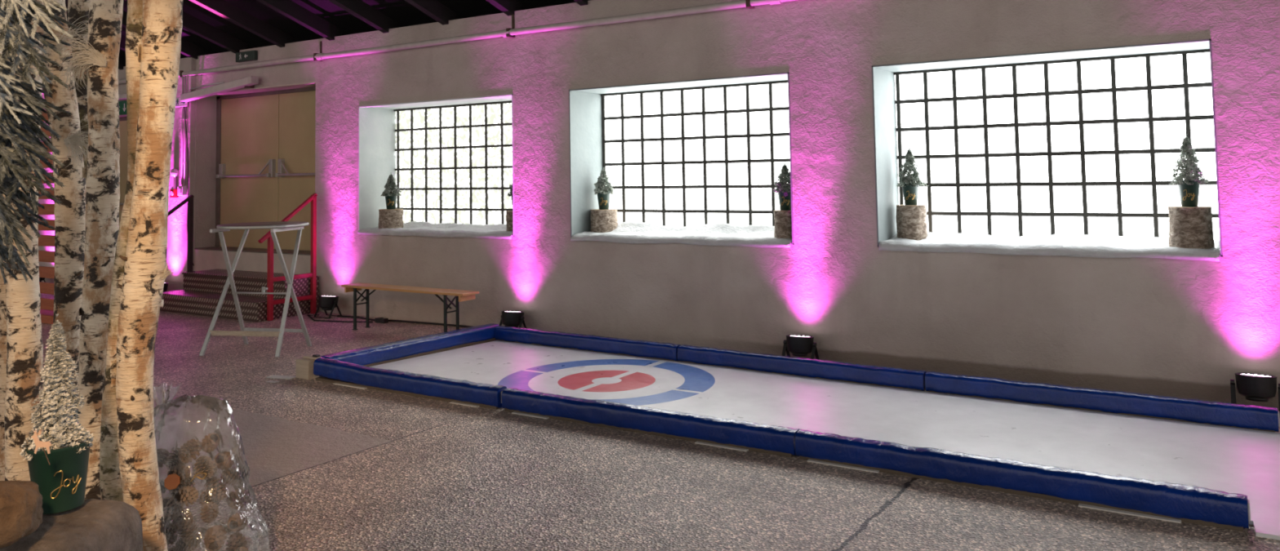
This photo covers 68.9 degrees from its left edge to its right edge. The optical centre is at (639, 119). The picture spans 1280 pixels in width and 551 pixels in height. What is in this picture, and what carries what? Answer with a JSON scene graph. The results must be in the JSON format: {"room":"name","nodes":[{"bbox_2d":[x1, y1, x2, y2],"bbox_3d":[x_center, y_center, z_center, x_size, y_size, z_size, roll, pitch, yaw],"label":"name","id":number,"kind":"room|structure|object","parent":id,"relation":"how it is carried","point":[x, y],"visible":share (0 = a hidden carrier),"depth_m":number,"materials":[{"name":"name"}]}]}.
{"room":"indoor curling venue","nodes":[
{"label":"indoor curling venue","id":0,"kind":"room"},
{"bbox_2d":[164,57,195,291],"bbox_3d":[-6.468,0.818,13.012,0.820,3.305,0.090,-3,-4,33],"label":"wall","id":1,"kind":"structure","parent":0,"point":[177,236],"depth_m":12.86,"materials":[{"name":"paint"}]},
{"bbox_2d":[169,189,178,197],"bbox_3d":[-6.432,1.022,12.885,0.120,0.120,0.070,-3,-4,33],"label":"button","id":2,"kind":"object","parent":1,"relation":"attached to","point":[173,193],"visible":1,"depth_m":12.85,"materials":[{"name":"red plastic"}]},
{"bbox_2d":[170,168,178,189],"bbox_3d":[-6.436,0.828,12.896,0.120,0.290,0.070,-3,-4,33],"label":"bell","id":3,"kind":"object","parent":1,"relation":"attached to","point":[174,172],"visible":1,"depth_m":12.87,"materials":[{"name":"white plastic"}]},
{"bbox_2d":[175,97,187,106],"bbox_3d":[-6.312,-0.234,12.846,0.270,0.125,0.028,-3,-4,33],"label":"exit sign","id":4,"kind":"object","parent":1,"relation":"attached to","point":[178,103],"visible":0.77,"depth_m":12.84,"materials":[{"name":"white plastic"}]},
{"bbox_2d":[184,106,194,266],"bbox_3d":[-6.136,0.906,12.730,0.174,2.170,0.044,-2,-3,9],"label":"hanging cable","id":5,"kind":"object","parent":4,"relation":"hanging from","point":[184,106],"visible":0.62,"depth_m":12.76,"materials":[{"name":"plastic"}]},
{"bbox_2d":[177,186,186,195],"bbox_3d":[-6.274,0.979,12.783,0.130,0.130,0.070,-3,-4,33],"label":"wall socket","id":6,"kind":"object","parent":1,"relation":"attached to","point":[182,190],"visible":1,"depth_m":12.75,"materials":[{"name":"white plastic"}]},
{"bbox_2d":[179,75,187,184],"bbox_3d":[-6.273,0.151,12.846,0.140,1.490,0.035,-3,-4,33],"label":"conduit pipe","id":7,"kind":"object","parent":1,"relation":"attached to","point":[183,125],"visible":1,"depth_m":12.83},
{"bbox_2d":[65,0,591,70],"bbox_3d":[-5.747,-3.455,6.070,25.300,4.486,12.750,-3,-4,33],"label":"ceiling","id":8,"kind":"structure","parent":0,"point":[209,27],"depth_m":11.29,"materials":[{"name":"brown wood"}]},
{"bbox_2d":[38,0,1279,408],"bbox_3d":[-2.296,0.656,10.796,25.000,3.425,0.750,-3,-4,33],"label":"wall","id":9,"kind":"structure","parent":0,"point":[1159,326],"depth_m":7.90,"materials":[{"name":"paint"}]},
{"bbox_2d":[119,116,127,224],"bbox_3d":[-7.911,1.264,14.183,1.650,2.600,0.157,-3,-4,33],"label":"door","id":10,"kind":"structure","parent":9,"relation":"in","point":[122,120],"depth_m":14.20,"materials":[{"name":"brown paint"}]},
{"bbox_2d":[119,100,127,115],"bbox_3d":[-7.668,-0.168,13.840,0.360,0.200,0.038,-3,-4,33],"label":"exit sign","id":11,"kind":"object","parent":9,"relation":"attached to","point":[122,104],"visible":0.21,"depth_m":13.81,"materials":[{"name":"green plastic"}]},
{"bbox_2d":[180,75,258,102],"bbox_3d":[-5.568,-0.394,12.388,1.529,0.246,0.215,-3,-4,33],"label":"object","id":12,"kind":"object","parent":9,"relation":"attached to","point":[250,82],"visible":1,"depth_m":12.30,"materials":[{"name":"white plastic"}]},
{"bbox_2d":[235,50,257,62],"bbox_3d":[-5.156,-0.823,12.232,0.400,0.125,0.058,-3,-4,33],"label":"exit sign","id":13,"kind":"object","parent":9,"relation":"attached to","point":[250,55],"visible":1,"depth_m":12.19,"materials":[{"name":"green plastic"}]},
{"bbox_2d":[194,249,310,274],"bbox_3d":[-4.935,2.059,12.163,2.520,0.675,0.312,-3,-4,33],"label":"trim","id":14,"kind":"structure","parent":9,"relation":"attached to","point":[204,260],"depth_m":12.06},
{"bbox_2d":[194,246,310,255],"bbox_3d":[-4.931,1.713,12.181,2.500,0.018,0.335,-3,-4,33],"label":"trim","id":15,"kind":"structure","parent":9,"relation":"attached to","point":[211,248],"depth_m":12.17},
{"bbox_2d":[211,81,315,96],"bbox_3d":[-4.975,-0.392,12.309,2.522,0.017,0.304,-3,-4,33],"label":"trim","id":16,"kind":"structure","parent":9,"relation":"attached to","point":[311,84],"depth_m":12.17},
{"bbox_2d":[215,86,315,250],"bbox_3d":[-4.881,0.665,12.365,2.528,2.129,0.155,-3,-4,33],"label":"door","id":17,"kind":"structure","parent":9,"relation":"in","point":[265,170],"depth_m":12.48,"materials":[{"name":"beige paint"}]},
{"bbox_2d":[41,0,797,90],"bbox_3d":[-3.101,-0.883,10.880,23.500,0.245,0.101,-3,-4,33],"label":"pipe","id":18,"kind":"object","parent":9,"relation":"attached to","point":[508,33],"visible":0.87,"depth_m":9.74,"materials":[{"name":"metal"}]},
{"bbox_2d":[358,93,514,236],"bbox_3d":[-2.151,0.543,10.621,2.384,1.480,0.616,-3,-4,33],"label":"window","id":19,"kind":"structure","parent":9,"relation":"in","point":[451,161],"depth_m":11.02,"materials":[{"name":"metal"}]},
{"bbox_2d":[357,221,513,239],"bbox_3d":[-2.184,1.241,10.511,2.346,0.140,0.527,-3,-4,33],"label":"cloth","id":20,"kind":"object","parent":19,"relation":"on","point":[420,228],"visible":0.87,"depth_m":10.42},
{"bbox_2d":[377,208,403,228],"bbox_3d":[-2.942,1.175,11.028,0.283,0.226,0.284,-3,-4,33],"label":"stand","id":21,"kind":"object","parent":20,"relation":"on","point":[388,218],"visible":1,"depth_m":10.91,"materials":[{"name":"brown wood"}]},
{"bbox_2d":[384,193,397,208],"bbox_3d":[-2.944,0.971,11.040,0.148,0.185,0.148,-3,-4,33],"label":"pot","id":22,"kind":"object","parent":21,"relation":"on","point":[390,198],"depth_m":10.99,"materials":[{"name":"green metal"}]},
{"bbox_2d":[381,172,401,208],"bbox_3d":[-2.941,0.846,11.057,0.231,0.437,0.239,2,-5,-43],"label":"conifer","id":23,"kind":"object","parent":21,"relation":"on","point":[391,193],"visible":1,"depth_m":11.00,"materials":[{"name":"plant"}]},
{"bbox_2d":[506,210,513,231],"bbox_3d":[-1.303,1.086,9.946,0.251,0.221,0.250,1,-4,-30],"label":"stand","id":24,"kind":"object","parent":20,"relation":"on","point":[508,213],"visible":0.33,"depth_m":9.85,"materials":[{"name":"brown wood"}]},
{"bbox_2d":[568,72,793,244],"bbox_3d":[0.467,0.400,8.933,2.384,1.480,0.616,-3,-4,33],"label":"window","id":25,"kind":"structure","parent":9,"relation":"in","point":[709,151],"depth_m":9.24,"materials":[{"name":"glass"}]},
{"bbox_2d":[570,222,791,247],"bbox_3d":[0.435,1.081,8.826,2.346,0.176,0.526,-3,-4,33],"label":"window sill","id":26,"kind":"structure","parent":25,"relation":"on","point":[717,234],"depth_m":8.79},
{"bbox_2d":[590,208,617,232],"bbox_3d":[-0.364,1.037,9.509,0.279,0.236,0.278,-1,-3,-3],"label":"stand","id":27,"kind":"object","parent":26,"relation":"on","point":[601,220],"visible":0.89,"depth_m":9.39,"materials":[{"name":"brown wood"}]},
{"bbox_2d":[597,191,610,209],"bbox_3d":[-0.368,0.828,9.522,0.148,0.185,0.148,-3,-4,33],"label":"pot","id":28,"kind":"object","parent":27,"relation":"on","point":[603,197],"depth_m":9.47,"materials":[{"name":"green metal"}]},
{"bbox_2d":[593,167,615,209],"bbox_3d":[-0.382,0.703,9.535,0.241,0.437,0.240,2,-4,-41],"label":"conifer","id":29,"kind":"object","parent":27,"relation":"on","point":[604,189],"visible":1,"depth_m":9.48,"materials":[{"name":"plant"}]},
{"bbox_2d":[773,209,791,238],"bbox_3d":[1.283,0.924,8.186,0.217,0.251,0.216,-2,-4,24],"label":"stand","id":30,"kind":"object","parent":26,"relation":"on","point":[783,219],"visible":0.66,"depth_m":8.09,"materials":[{"name":"brown wood"}]},
{"bbox_2d":[773,162,791,210],"bbox_3d":[1.288,0.588,8.209,0.246,0.425,0.249,-2,-3,9],"label":"conifer","id":31,"kind":"object","parent":30,"relation":"on","point":[784,188],"visible":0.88,"depth_m":8.15,"materials":[{"name":"plant"}]},
{"bbox_2d":[777,189,791,210],"bbox_3d":[1.279,0.708,8.199,0.148,0.185,0.148,-3,-4,33],"label":"pot","id":32,"kind":"object","parent":31,"relation":"attached to","point":[784,195],"depth_m":8.14,"materials":[{"name":"green metal"}]},
{"bbox_2d":[871,39,1222,257],"bbox_3d":[3.085,0.257,7.245,2.384,1.480,0.616,-3,-4,33],"label":"window","id":33,"kind":"structure","parent":9,"relation":"in","point":[1081,141],"depth_m":7.42,"materials":[{"name":"glass"}]},
{"bbox_2d":[878,232,1220,261],"bbox_3d":[3.054,0.955,7.136,2.345,0.132,0.526,-3,-4,33],"label":"window sill","id":34,"kind":"structure","parent":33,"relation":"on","point":[1066,245],"depth_m":7.03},
{"bbox_2d":[896,204,927,240],"bbox_3d":[2.284,0.867,7.849,0.251,0.291,0.251,2,-4,-39],"label":"stand","id":35,"kind":"object","parent":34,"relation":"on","point":[911,220],"visible":0.98,"depth_m":7.75,"materials":[{"name":"brown wood"}]},
{"bbox_2d":[895,146,927,205],"bbox_3d":[2.291,0.478,7.887,0.267,0.493,0.249,-1,-3,4],"label":"conifer","id":36,"kind":"object","parent":35,"relation":"on","point":[910,183],"visible":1,"depth_m":7.83,"materials":[{"name":"plant"}]},
{"bbox_2d":[901,182,919,205],"bbox_3d":[2.280,0.631,7.865,0.148,0.185,0.148,-3,-4,33],"label":"pot","id":37,"kind":"object","parent":36,"relation":"attached to","point":[910,190],"depth_m":7.81,"materials":[{"name":"green metal"}]},
{"bbox_2d":[1167,205,1214,248],"bbox_3d":[3.868,0.762,6.558,0.273,0.296,0.273,0,-3,-12],"label":"stand","id":38,"kind":"object","parent":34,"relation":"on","point":[1188,227],"visible":0.92,"depth_m":6.45,"materials":[{"name":"brown wood"}]},
{"bbox_2d":[1168,133,1210,207],"bbox_3d":[3.850,0.359,6.578,0.244,0.514,0.261,0,-3,-10],"label":"conifer","id":39,"kind":"object","parent":38,"relation":"on","point":[1188,188],"visible":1,"depth_m":6.54,"materials":[{"name":"plant"}]},
{"bbox_2d":[1177,180,1199,207],"bbox_3d":[3.864,0.523,6.571,0.148,0.185,0.148,-3,-4,33],"label":"pot","id":40,"kind":"object","parent":39,"relation":"attached to","point":[1188,193],"depth_m":6.52,"materials":[{"name":"green metal"}]},
{"bbox_2d":[40,293,1279,550],"bbox_3d":[-5.651,2.136,5.745,25.300,0.200,12.750,-3,-4,33],"label":"floor","id":41,"kind":"structure","parent":0,"point":[332,467],"depth_m":4.77,"materials":[{"name":"concrete"}]},
{"bbox_2d":[0,0,10,480],"bbox_3d":[-2.933,0.204,4.320,0.157,3.402,0.281,0,-4,-19],"label":"birch trunk","id":42,"kind":"object","parent":41,"relation":"on","point":[2,286],"visible":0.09,"depth_m":4.25,"materials":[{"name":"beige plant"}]},
{"bbox_2d":[4,0,43,480],"bbox_3d":[-2.651,0.183,4.018,0.170,3.400,0.295,0,-3,-15],"label":"birch trunk","id":43,"kind":"object","parent":41,"relation":"on","point":[24,345],"visible":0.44,"depth_m":3.95,"materials":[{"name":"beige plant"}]},
{"bbox_2d":[0,0,79,284],"bbox_3d":[-1.847,0.288,2.667,0.946,3.001,0.436,-4,-5,44],"label":"fir","id":44,"kind":"object","parent":41,"relation":"on","point":[15,114],"visible":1,"depth_m":2.55,"materials":[{"name":"plant"}]},
{"bbox_2d":[38,111,54,324],"bbox_3d":[-7.482,1.119,11.396,1.950,2.550,0.300,-3,-4,33],"label":"screen","id":45,"kind":"object","parent":41,"relation":"on","point":[46,309],"visible":0.02,"depth_m":11.01,"materials":[{"name":"brown wood"}]},
{"bbox_2d":[42,0,85,432],"bbox_3d":[-2.659,0.170,4.243,0.218,3.451,0.312,-3,-4,33],"label":"birch trunk","id":46,"kind":"object","parent":41,"relation":"on","point":[70,215],"visible":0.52,"depth_m":4.20,"materials":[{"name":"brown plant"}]},
{"bbox_2d":[56,14,88,52],"bbox_3d":[-2.498,-0.359,4.203,0.251,0.267,0.075,-1,-3,6],"label":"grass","id":47,"kind":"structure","parent":46,"relation":"attached to","point":[84,28],"depth_m":4.19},
{"bbox_2d":[63,124,88,167],"bbox_3d":[-2.507,0.120,4.196,0.161,0.200,0.037,-1,-3,0],"label":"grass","id":48,"kind":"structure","parent":46,"relation":"attached to","point":[74,143],"depth_m":4.19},
{"bbox_2d":[0,498,142,550],"bbox_3d":[-1.798,1.494,2.783,0.471,0.605,0.448,-1,-3,0],"label":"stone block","id":49,"kind":"object","parent":41,"relation":"on","point":[95,525],"visible":0.62,"depth_m":2.78,"materials":[{"name":"stone"}]},
{"bbox_2d":[0,480,43,547],"bbox_3d":[-1.817,1.095,2.580,0.283,0.167,0.213,0,-3,-17],"label":"rock","id":50,"kind":"object","parent":49,"relation":"on","point":[21,510],"visible":1,"depth_m":2.55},
{"bbox_2d":[19,313,93,514],"bbox_3d":[-1.790,0.897,2.872,0.190,0.592,0.189,-2,-4,20],"label":"conifer","id":51,"kind":"object","parent":49,"relation":"on","point":[61,483],"visible":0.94,"depth_m":2.84,"materials":[{"name":"plant"}]},
{"bbox_2d":[31,428,51,464],"bbox_3d":[-1.680,0.921,2.625,0.057,0.105,0.020,-1,-3,-6],"label":"pick","id":52,"kind":"object","parent":51,"relation":"attached to","point":[38,443],"visible":1,"depth_m":2.62,"materials":[{"name":"brown wood"}]},
{"bbox_2d":[25,440,91,514],"bbox_3d":[-1.786,1.092,2.867,0.176,0.200,0.176,-3,-4,33],"label":"pot","id":53,"kind":"object","parent":51,"relation":"attached to","point":[61,483],"depth_m":2.81,"materials":[{"name":"ceramic"}]},
{"bbox_2d":[67,0,88,184],"bbox_3d":[-2.822,0.155,4.725,0.163,3.543,0.284,0,-4,-18],"label":"birch trunk","id":54,"kind":"object","parent":41,"relation":"on","point":[77,9],"visible":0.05,"depth_m":4.66,"materials":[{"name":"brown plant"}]},
{"bbox_2d":[77,0,123,499],"bbox_3d":[-2.252,0.183,3.915,0.157,3.373,0.311,2,-4,-39],"label":"birch trunk","id":55,"kind":"object","parent":41,"relation":"on","point":[101,172],"visible":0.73,"depth_m":3.85,"materials":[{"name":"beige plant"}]},
{"bbox_2d":[53,26,106,95],"bbox_3d":[-2.311,-0.238,3.836,0.240,0.280,0.065,-1,-3,0],"label":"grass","id":56,"kind":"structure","parent":55,"relation":"attached to","point":[97,59],"depth_m":3.83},
{"bbox_2d":[99,0,142,502],"bbox_3d":[-1.906,0.197,3.516,0.297,3.286,0.132,-4,-4,39],"label":"birch trunk","id":57,"kind":"object","parent":41,"relation":"on","point":[109,471],"visible":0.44,"depth_m":3.46,"materials":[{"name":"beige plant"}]},
{"bbox_2d":[110,0,182,550],"bbox_3d":[-1.707,0.205,3.317,0.302,3.245,0.218,-3,-4,33],"label":"birch trunk","id":58,"kind":"object","parent":41,"relation":"on","point":[131,373],"visible":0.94,"depth_m":3.25,"materials":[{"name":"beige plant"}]},
{"bbox_2d":[162,263,173,279],"bbox_3d":[-1.671,0.538,3.300,0.056,0.062,0.013,-1,-3,-3],"label":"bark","id":59,"kind":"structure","parent":58,"relation":"attached to","point":[166,272],"depth_m":3.30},
{"bbox_2d":[153,381,270,550],"bbox_3d":[-1.822,1.474,3.865,0.549,0.763,0.462,0,-4,-21],"label":"plastic bag","id":60,"kind":"object","parent":41,"relation":"on","point":[210,402],"visible":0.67,"depth_m":3.96,"materials":[{"name":"plastic"}]},
{"bbox_2d":[156,448,169,467],"bbox_3d":[-1.985,1.398,3.850,0.075,0.076,0.092,-1,-3,7],"label":"pine cone","id":61,"kind":"object","parent":60,"relation":"in","point":[162,453],"visible":0.49,"depth_m":3.84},
{"bbox_2d":[159,478,167,493],"bbox_3d":[-1.974,1.506,3.810,0.093,0.076,0.072,0,-3,-11],"label":"pine cone","id":62,"kind":"object","parent":60,"relation":"in","point":[163,488],"visible":0.18,"depth_m":3.81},
{"bbox_2d":[164,521,177,541],"bbox_3d":[-1.914,1.659,3.741,0.109,0.085,0.082,0,-3,-13],"label":"pine cone","id":63,"kind":"object","parent":60,"relation":"in","point":[171,529],"visible":0.45,"depth_m":3.74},
{"bbox_2d":[166,532,177,546],"bbox_3d":[-1.951,1.709,3.832,0.084,0.089,0.098,-4,-4,40],"label":"pine cone","id":64,"kind":"object","parent":60,"relation":"in","point":[171,541],"visible":0.11,"depth_m":3.84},
{"bbox_2d":[164,473,180,489],"bbox_3d":[-1.859,1.440,3.710,0.062,0.058,0.027,-1,-3,-8],"label":"tag","id":65,"kind":"object","parent":60,"relation":"in","point":[171,482],"visible":1,"depth_m":3.71,"materials":[{"name":"orange paper"}]},
{"bbox_2d":[162,497,183,519],"bbox_3d":[-1.901,1.576,3.784,0.094,0.094,0.084,2,-4,-41],"label":"pine cone","id":66,"kind":"object","parent":60,"relation":"in","point":[171,509],"visible":0.82,"depth_m":3.77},
{"bbox_2d":[164,445,186,469],"bbox_3d":[-1.896,1.389,3.829,0.082,0.088,0.096,-2,-4,21],"label":"pine cone","id":67,"kind":"object","parent":60,"relation":"in","point":[172,460],"visible":0.7,"depth_m":3.81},
{"bbox_2d":[167,464,190,482],"bbox_3d":[-1.855,1.428,3.760,0.068,0.069,0.092,-2,-4,24],"label":"pine cone","id":68,"kind":"object","parent":60,"relation":"in","point":[184,472],"visible":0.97,"depth_m":3.75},
{"bbox_2d":[168,475,195,497],"bbox_3d":[-1.884,1.510,3.841,0.084,0.090,0.098,-4,-5,43],"label":"pine cone","id":69,"kind":"object","parent":60,"relation":"in","point":[187,482],"visible":0.46,"depth_m":3.83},
{"bbox_2d":[172,510,193,531],"bbox_3d":[-1.879,1.651,3.835,0.079,0.092,0.097,2,-5,-43],"label":"pine cone","id":70,"kind":"object","parent":60,"relation":"in","point":[185,513],"visible":0.38,"depth_m":3.81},
{"bbox_2d":[173,485,199,506],"bbox_3d":[-1.818,1.511,3.744,0.080,0.080,0.093,-2,-3,13],"label":"pine cone","id":71,"kind":"object","parent":60,"relation":"in","point":[187,495],"visible":1,"depth_m":3.72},
{"bbox_2d":[176,516,198,542],"bbox_3d":[-1.814,1.642,3.741,0.079,0.090,0.082,1,-4,-27],"label":"pine cone","id":72,"kind":"object","parent":60,"relation":"in","point":[188,529],"visible":1,"depth_m":3.73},
{"bbox_2d":[175,533,201,550],"bbox_3d":[-1.834,1.721,3.793,0.096,0.071,0.072,0,-3,-11],"label":"pine cone","id":73,"kind":"object","parent":60,"relation":"in","point":[181,544],"visible":0.84,"depth_m":3.78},
{"bbox_2d":[177,439,201,462],"bbox_3d":[-1.823,1.344,3.782,0.080,0.085,0.104,-2,-3,12],"label":"pine cone","id":74,"kind":"object","parent":60,"relation":"in","point":[188,451],"visible":1,"depth_m":3.77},
{"bbox_2d":[193,455,215,479],"bbox_3d":[-1.763,1.409,3.780,0.080,0.091,0.092,2,-4,-42],"label":"pine cone","id":75,"kind":"object","parent":60,"relation":"in","point":[204,464],"visible":0.93,"depth_m":3.77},
{"bbox_2d":[198,490,220,506],"bbox_3d":[-1.771,1.566,3.845,0.083,0.084,0.074,1,-4,-37],"label":"pine cone","id":76,"kind":"object","parent":60,"relation":"in","point":[203,496],"visible":0.52,"depth_m":3.83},
{"bbox_2d":[200,502,218,523],"bbox_3d":[-1.729,1.579,3.749,0.069,0.087,0.079,1,-4,-35],"label":"pine cone","id":77,"kind":"object","parent":60,"relation":"in","point":[210,510],"visible":1,"depth_m":3.73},
{"bbox_2d":[200,432,219,452],"bbox_3d":[-1.779,1.337,3.865,0.086,0.083,0.070,-4,-4,40],"label":"pine cone","id":78,"kind":"object","parent":60,"relation":"in","point":[211,442],"visible":0.99,"depth_m":3.84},
{"bbox_2d":[204,524,226,550],"bbox_3d":[-1.701,1.677,3.741,0.083,0.087,0.108,1,-4,-25],"label":"pine cone","id":79,"kind":"object","parent":60,"relation":"in","point":[214,537],"visible":1,"depth_m":3.72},
{"bbox_2d":[203,476,227,501],"bbox_3d":[-1.725,1.503,3.799,0.089,0.099,0.080,2,-4,-40],"label":"pine cone","id":80,"kind":"object","parent":60,"relation":"in","point":[215,488],"visible":1,"depth_m":3.78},
{"bbox_2d":[213,451,234,470],"bbox_3d":[-1.717,1.409,3.857,0.073,0.078,0.095,-2,-3,14],"label":"pine cone","id":81,"kind":"object","parent":60,"relation":"in","point":[223,460],"visible":1,"depth_m":3.83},
{"bbox_2d":[220,466,247,484],"bbox_3d":[-1.692,1.483,3.889,0.102,0.076,0.076,0,-3,-9],"label":"pine cone","id":82,"kind":"object","parent":60,"relation":"in","point":[235,475],"visible":0.97,"depth_m":3.88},
{"bbox_2d":[225,532,246,550],"bbox_3d":[-1.679,1.775,3.884,0.083,0.097,0.102,1,-4,-30],"label":"pine cone","id":83,"kind":"object","parent":60,"relation":"in","point":[236,540],"visible":0.89,"depth_m":3.87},
{"bbox_2d":[226,488,248,509],"bbox_3d":[-1.678,1.585,3.903,0.107,0.082,0.080,-2,-4,21],"label":"pine cone","id":84,"kind":"object","parent":60,"relation":"in","point":[236,500],"visible":0.99,"depth_m":3.88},
{"bbox_2d":[226,512,247,532],"bbox_3d":[-1.664,1.666,3.862,0.074,0.074,0.099,0,-3,-9],"label":"pine cone","id":85,"kind":"object","parent":60,"relation":"in","point":[236,522],"visible":1,"depth_m":3.84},
{"bbox_2d":[160,268,319,321],"bbox_3d":[-4.978,2.139,11.485,2.075,0.439,0.860,-3,-4,33],"label":"steps","id":86,"kind":"structure","parent":41,"relation":"on","point":[202,292],"depth_m":11.21,"materials":[{"name":"wood"}]},
{"bbox_2d":[168,195,195,272],"bbox_3d":[-5.970,1.460,11.791,0.090,0.992,0.708,-3,-4,33],"label":"handrail","id":87,"kind":"object","parent":86,"relation":"on","point":[189,199],"visible":0.72,"depth_m":12.03,"materials":[{"name":"metal"}]},
{"bbox_2d":[199,221,311,357],"bbox_3d":[-3.564,1.585,8.817,0.826,1.195,0.812,-2,-3,16],"label":"bistro table","id":88,"kind":"object","parent":41,"relation":"on","point":[275,226],"visible":1,"depth_m":8.76,"materials":[{"name":"metal"}]},
{"bbox_2d":[265,374,295,379],"bbox_3d":[-2.910,2.092,7.579,0.240,0.006,0.090,-2,-4,18],"label":"strip","id":89,"kind":"object","parent":41,"relation":"on","point":[274,376],"visible":1,"depth_m":7.57,"materials":[{"name":"white paper"}]},
{"bbox_2d":[257,193,317,320],"bbox_3d":[-4.105,1.592,10.904,0.050,1.433,0.776,-3,-4,33],"label":"handrail","id":90,"kind":"object","parent":41,"relation":"on","point":[313,198],"visible":0.88,"depth_m":11.04,"materials":[{"name":"metal"}]},
{"bbox_2d":[295,354,321,379],"bbox_3d":[-2.681,1.997,7.555,0.185,0.185,0.110,-3,-4,33],"label":"block","id":91,"kind":"object","parent":41,"relation":"on","point":[304,366],"visible":0.94,"depth_m":7.51,"materials":[{"name":"brown wood"}]},
{"bbox_2d":[313,295,342,318],"bbox_3d":[-3.632,2.175,10.887,0.282,0.251,0.230,-3,-4,33],"label":"stage light","id":92,"kind":"object","parent":41,"relation":"on","point":[325,302],"visible":1,"depth_m":10.80,"materials":[{"name":"black plastic"}]},
{"bbox_2d":[306,314,373,322],"bbox_3d":[-3.472,2.270,10.592,1.109,0.014,0.314,-3,-4,33],"label":"power cable","id":93,"kind":"object","parent":41,"relation":"on","point":[312,318],"visible":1,"depth_m":10.44,"materials":[{"name":"black rubber"}]},
{"bbox_2d":[333,382,367,389],"bbox_3d":[-2.236,2.060,7.224,0.360,0.006,0.050,-3,-4,33],"label":"board","id":94,"kind":"object","parent":41,"relation":"on","point":[338,384],"visible":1,"depth_m":7.20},
{"bbox_2d":[374,317,388,323],"bbox_3d":[-2.869,2.228,10.366,0.150,0.057,0.060,-3,-4,33],"label":"plug","id":95,"kind":"object","parent":41,"relation":"on","point":[380,320],"visible":1,"depth_m":10.34,"materials":[{"name":"black plastic"}]},
{"bbox_2d":[337,315,471,327],"bbox_3d":[-2.389,2.226,10.187,2.604,0.020,0.143,-3,-4,32],"label":"power cable","id":96,"kind":"object","parent":41,"relation":"on","point":[342,316],"visible":0.6,"depth_m":10.29,"materials":[{"name":"black rubber"}]},
{"bbox_2d":[320,323,498,366],"bbox_3d":[-2.007,2.047,8.392,0.178,0.160,1.905,-3,-4,37],"label":"barrier","id":97,"kind":"object","parent":41,"relation":"on","point":[389,352],"visible":0.89,"depth_m":8.31,"materials":[{"name":"blue plastic"}]},
{"bbox_2d":[313,357,506,408],"bbox_3d":[-1.763,1.956,6.975,1.953,0.168,0.106,-3,-4,33],"label":"barrier","id":98,"kind":"object","parent":41,"relation":"on","point":[331,371],"visible":0.98,"depth_m":6.88,"materials":[{"name":"blue plastic"}]},
{"bbox_2d":[341,282,479,332],"bbox_3d":[-2.393,1.971,9.611,1.770,0.467,0.235,-3,-4,33],"label":"bench","id":99,"kind":"object","parent":41,"relation":"on","point":[460,295],"visible":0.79,"depth_m":9.48,"materials":[{"name":"brown wood"}]},
{"bbox_2d":[498,310,526,328],"bbox_3d":[-1.278,2.047,9.393,0.282,0.251,0.230,-3,-4,33],"label":"stage light","id":100,"kind":"object","parent":41,"relation":"on","point":[508,318],"visible":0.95,"depth_m":9.31,"materials":[{"name":"black plastic"}]},
{"bbox_2d":[511,411,549,418],"bbox_3d":[-0.728,1.977,6.244,0.300,0.006,0.050,-3,-4,33],"label":"board","id":101,"kind":"object","parent":41,"relation":"on","point":[513,412],"visible":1,"depth_m":6.23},
{"bbox_2d":[494,325,680,361],"bbox_3d":[-0.522,2.034,8.507,2.071,0.149,0.109,-3,-4,34],"label":"barrier","id":102,"kind":"object","parent":41,"relation":"on","point":[636,348],"visible":1,"depth_m":8.41,"materials":[{"name":"blue plastic"}]},
{"bbox_2d":[501,387,799,457],"bbox_3d":[-0.017,1.871,5.842,2.150,0.147,0.109,-3,-4,33],"label":"barrier","id":103,"kind":"object","parent":41,"relation":"on","point":[753,437],"visible":0.99,"depth_m":5.72,"materials":[{"name":"blue plastic"}]},
{"bbox_2d":[694,440,748,451],"bbox_3d":[0.481,1.911,5.464,0.340,0.006,0.050,-3,-4,33],"label":"board","id":104,"kind":"object","parent":41,"relation":"on","point":[697,442],"visible":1,"depth_m":5.45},
{"bbox_2d":[782,334,819,359],"bbox_3d":[1.324,1.905,7.715,0.282,0.251,0.230,-3,-4,33],"label":"stage light","id":105,"kind":"object","parent":41,"relation":"on","point":[800,345],"visible":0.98,"depth_m":7.63,"materials":[{"name":"black plastic"}]},
{"bbox_2d":[677,344,926,391],"bbox_3d":[1.197,1.934,7.312,2.092,0.150,0.107,-3,-4,35],"label":"barrier","id":106,"kind":"object","parent":41,"relation":"on","point":[893,377],"visible":1,"depth_m":7.20,"materials":[{"name":"blue plastic"}]},
{"bbox_2d":[369,340,1279,540],"bbox_3d":[1.258,1.928,6.091,7.902,0.018,1.875,-3,-4,34],"label":"curling rink","id":107,"kind":"object","parent":41,"relation":"on","point":[1229,460],"visible":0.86,"depth_m":6.00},
{"bbox_2d":[807,458,879,472],"bbox_3d":[1.102,1.876,5.064,0.400,0.006,0.050,-3,-4,33],"label":"board","id":108,"kind":"object","parent":41,"relation":"on","point":[809,460],"visible":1,"depth_m":5.05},
{"bbox_2d":[795,429,1250,531],"bbox_3d":[1.784,1.771,4.672,2.128,0.147,0.107,-3,-4,33],"label":"barrier","id":109,"kind":"object","parent":41,"relation":"on","point":[1195,504],"visible":1,"depth_m":4.54,"materials":[{"name":"blue plastic"}]},
{"bbox_2d":[924,371,1279,431],"bbox_3d":[2.927,1.835,6.117,2.089,0.150,0.107,-3,-4,34],"label":"barrier","id":110,"kind":"object","parent":41,"relation":"on","point":[1255,417],"visible":1,"depth_m":6.00,"materials":[{"name":"blue plastic"}]},
{"bbox_2d":[1078,503,1181,523],"bbox_3d":[2.254,1.812,4.306,0.420,0.006,0.050,-3,-4,33],"label":"board","id":111,"kind":"object","parent":41,"relation":"on","point":[1083,505],"visible":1,"depth_m":4.29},
{"bbox_2d":[1230,372,1279,414],"bbox_3d":[3.969,1.760,6.010,0.282,0.251,0.230,-3,-4,33],"label":"stage light","id":112,"kind":"object","parent":41,"relation":"on","point":[1255,387],"visible":0.99,"depth_m":5.94,"materials":[{"name":"black plastic"}]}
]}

